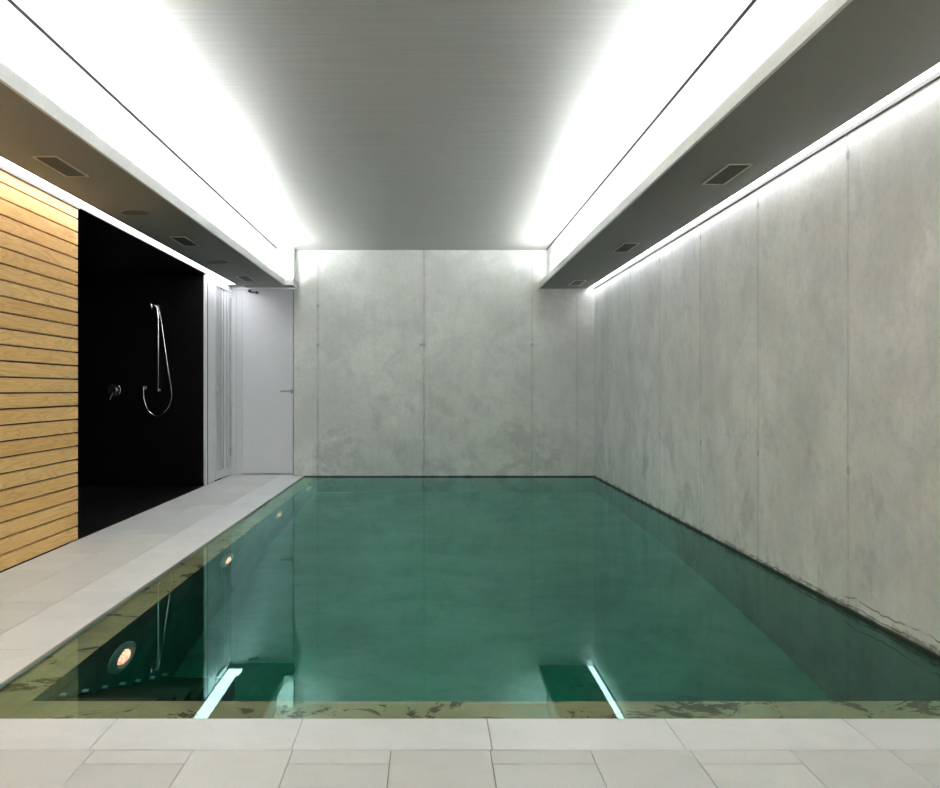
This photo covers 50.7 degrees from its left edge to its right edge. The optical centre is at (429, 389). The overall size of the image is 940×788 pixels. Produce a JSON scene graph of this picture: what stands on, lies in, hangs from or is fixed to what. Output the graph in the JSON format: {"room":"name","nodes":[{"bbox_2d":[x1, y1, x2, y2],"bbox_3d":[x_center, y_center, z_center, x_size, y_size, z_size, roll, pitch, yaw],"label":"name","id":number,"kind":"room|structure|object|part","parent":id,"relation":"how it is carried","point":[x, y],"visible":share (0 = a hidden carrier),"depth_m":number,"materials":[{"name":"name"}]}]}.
{"room":"spa","nodes":[
{"label":"spa","id":0,"kind":"room"},
{"bbox_2d":[0,169,77,572],"bbox_3d":[-2.370,-0.235,1.739,0.140,2.530,9.478,0,0,0],"label":"wall","id":1,"kind":"structure","parent":0,"point":[39,237],"depth_m":5.79,"materials":[{"name":"brown wood"}]},
{"bbox_2d":[74,274,207,484],"bbox_3d":[-3.350,-0.285,10.230,2.100,2.630,0.100,0,0,0],"label":"wall","id":2,"kind":"structure","parent":0,"point":[120,442],"depth_m":10.18,"materials":[{"name":"black stone"}]},
{"bbox_2d":[108,384,120,399],"bbox_3d":[-3.238,0.018,10.144,0.132,0.169,0.072,0,0,0],"label":"shower mixer","id":3,"kind":"object","parent":2,"relation":"attached to","point":[114,389],"visible":1,"depth_m":10.17,"materials":[{"name":"silver metal"}]},
{"bbox_2d":[142,302,171,415],"bbox_3d":[-2.788,-0.312,10.083,0.326,1.166,0.194,0,0,0],"label":"shower","id":4,"kind":"object","parent":2,"relation":"attached to","point":[150,305],"visible":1,"depth_m":10.11,"materials":[{"name":"silver metal"}]},
{"bbox_3d":[-2.776,-0.393,10.125,0.019,0.815,0.019,0,0,0],"label":"riser rail","id":5,"kind":"part","parent":4,"relation":"part of","materials":[{"name":"silver metal"}]},
{"bbox_2d":[204,274,230,484],"bbox_3d":[-2.312,-0.112,10.859,0.095,2.184,1.382,0,0,0],"label":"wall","id":6,"kind":"structure","parent":2,"relation":"in","point":[219,293],"depth_m":10.70,"materials":[{"name":"white paint"}]},
{"bbox_3d":[-2.332,-0.112,10.428,0.056,2.184,0.375,0,0,0],"label":"panel","id":7,"kind":"part","parent":6,"relation":"part of","materials":[{"name":"white paint"}]},
{"bbox_3d":[-2.326,-0.122,11.015,0.008,2.015,0.630,0,0,0],"label":"glass pane","id":8,"kind":"part","parent":6,"relation":"part of","materials":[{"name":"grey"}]},
{"bbox_3d":[-2.332,-0.112,11.477,0.056,2.184,0.145,0,0,0],"label":"corner post","id":9,"kind":"part","parent":6,"relation":"part of","materials":[{"name":"white paint"}]},
{"bbox_2d":[0,0,297,288],"bbox_3d":[-2.898,-1.406,4.275,2.803,0.500,14.550,0,0,0],"label":"ceiling","id":10,"kind":"structure","parent":0,"point":[51,105],"depth_m":5.80,"materials":[{"name":"grey paint"}]},
{"bbox_2d":[32,156,88,176],"bbox_3d":[-1.903,-1.154,5.120,0.125,0.006,0.460,0,0,0],"label":"ceiling vent","id":11,"kind":"object","parent":10,"relation":"in","point":[56,163],"visible":1,"depth_m":5.10,"materials":[{"name":"metal"}]},
{"bbox_2d":[0,157,235,284],"bbox_3d":[-2.212,-1.214,4.160,0.174,0.016,14.320,0,0,0],"label":"led light strip","id":12,"kind":"object","parent":10,"relation":"attached to","point":[6,163],"visible":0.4,"depth_m":6.78,"materials":[{"name":"white plastic"}]},
{"bbox_2d":[121,209,150,215],"bbox_3d":[-1.910,-1.153,6.440,0.190,0.007,0.190,0,0,0],"label":"ceiling speaker","id":13,"kind":"object","parent":10,"relation":"attached to","point":[131,211],"visible":1,"depth_m":6.42,"materials":[{"name":"grey paint"}]},
{"bbox_2d":[123,211,148,214],"bbox_3d":[-1.910,-1.154,6.440,0.169,0.005,0.169,0,0,-22],"label":"grille","id":14,"kind":"object","parent":13,"relation":"attached to","point":[124,212],"depth_m":6.43,"materials":[{"name":"black metal"}]},
{"bbox_2d":[169,236,198,245],"bbox_3d":[-1.903,-1.154,7.690,0.125,0.006,0.460,0,0,0],"label":"ceiling vent","id":15,"kind":"object","parent":10,"relation":"in","point":[182,240],"visible":1,"depth_m":7.65,"materials":[{"name":"metal"}]},
{"bbox_2d":[207,261,226,263],"bbox_3d":[-1.925,-1.153,8.970,0.180,0.007,0.180,0,0,0],"label":"ceiling speaker","id":16,"kind":"object","parent":10,"relation":"attached to","point":[209,262],"visible":1,"depth_m":8.94,"materials":[{"name":"grey paint"}]},
{"bbox_2d":[236,276,254,280],"bbox_3d":[-1.903,-1.154,10.260,0.125,0.006,0.460,0,0,0],"label":"ceiling vent","id":17,"kind":"object","parent":10,"relation":"in","point":[244,278],"visible":1,"depth_m":10.23,"materials":[{"name":"metal"}]},
{"bbox_2d":[12,0,751,249],"bbox_3d":[-0.194,-1.612,4.147,3.034,0.030,14.294,0,0,0],"label":"ceiling","id":18,"kind":"structure","parent":0,"point":[324,124],"depth_m":5.39,"materials":[{"name":"white paint"}]},
{"bbox_2d":[294,250,593,476],"bbox_3d":[0.291,-0.500,11.425,3.677,3.000,0.250,0,0,0],"label":"wall","id":19,"kind":"structure","parent":0,"point":[408,363],"depth_m":11.30,"materials":[{"name":"concrete"}]},
{"bbox_2d":[222,285,293,477],"bbox_3d":[-1.998,-0.135,11.600,0.903,2.330,0.080,0,0,0],"label":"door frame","id":20,"kind":"structure","parent":19,"relation":"in","point":[231,285],"depth_m":11.56,"materials":[{"name":"grey paint"}]},
{"bbox_2d":[231,287,293,473],"bbox_3d":[-1.924,-0.105,11.499,0.752,2.170,0.122,0,0,0],"label":"door","id":21,"kind":"structure","parent":20,"relation":"attached to","point":[262,318],"depth_m":11.50,"materials":[{"name":"grey paint"}]},
{"bbox_2d":[0,474,939,787],"bbox_3d":[-1.409,1.015,4.300,6.578,0.070,14.600,0,0,0],"label":"floor","id":22,"kind":"structure","parent":0,"point":[47,598],"depth_m":2.77,"materials":[{"name":"stone"}]},
{"bbox_2d":[0,476,939,719],"bbox_3d":[0.223,0.997,7.126,3.314,0.031,8.348,0,0,0],"label":"trim","id":23,"kind":"structure","parent":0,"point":[199,548],"depth_m":2.96,"materials":[{"name":"grey stone"}]},
{"bbox_2d":[538,0,939,288],"bbox_3d":[1.560,-1.403,4.150,0.639,0.505,14.300,0,0,0],"label":"ceiling","id":24,"kind":"structure","parent":0,"point":[785,75],"depth_m":4.38,"materials":[{"name":"grey paint"}]},
{"bbox_2d":[568,280,586,285],"bbox_3d":[1.591,-1.154,10.665,0.127,0.006,0.490,0,0,0],"label":"ceiling vent","id":25,"kind":"object","parent":24,"relation":"in","point":[575,282],"visible":1,"depth_m":10.65,"materials":[{"name":"metal"}]},
{"bbox_2d":[612,243,639,251],"bbox_3d":[1.591,-1.154,8.025,0.127,0.006,0.490,0,0,0],"label":"ceiling vent","id":26,"kind":"object","parent":24,"relation":"in","point":[625,247],"visible":1,"depth_m":8.00,"materials":[{"name":"metal"}]},
{"bbox_2d":[702,164,752,184],"bbox_3d":[1.591,-1.154,5.305,0.127,0.006,0.490,0,0,0],"label":"ceiling vent","id":27,"kind":"object","parent":24,"relation":"in","point":[729,172],"visible":1,"depth_m":5.29,"materials":[{"name":"metal"}]},
{"bbox_2d":[591,63,939,286],"bbox_3d":[1.840,-1.179,4.148,0.078,0.015,14.296,0,0,0],"label":"led light strip","id":28,"kind":"object","parent":24,"relation":"attached to","point":[936,68],"visible":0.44,"depth_m":4.82,"materials":[{"name":"white plastic"}]},
{"bbox_2d":[594,78,939,658],"bbox_3d":[2.005,-0.500,4.150,0.250,3.000,14.300,0,0,0],"label":"wall","id":29,"kind":"structure","parent":0,"point":[767,377],"depth_m":4.88,"materials":[{"name":"concrete"}]},
{"bbox_3d":[0.190,1.850,7.075,3.880,1.700,8.950,0,0,0],"label":"floor","id":30,"kind":"structure","parent":0,"visible":0},
{"bbox_2d":[0,477,939,717],"bbox_3d":[0.218,1.770,7.120,3.325,1.559,8.360,0,0,0],"label":"pool water","id":31,"kind":"object","parent":30,"relation":"in","point":[335,597],"visible":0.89,"depth_m":4.18,"materials":[{"name":"green liquid"}]}
]}

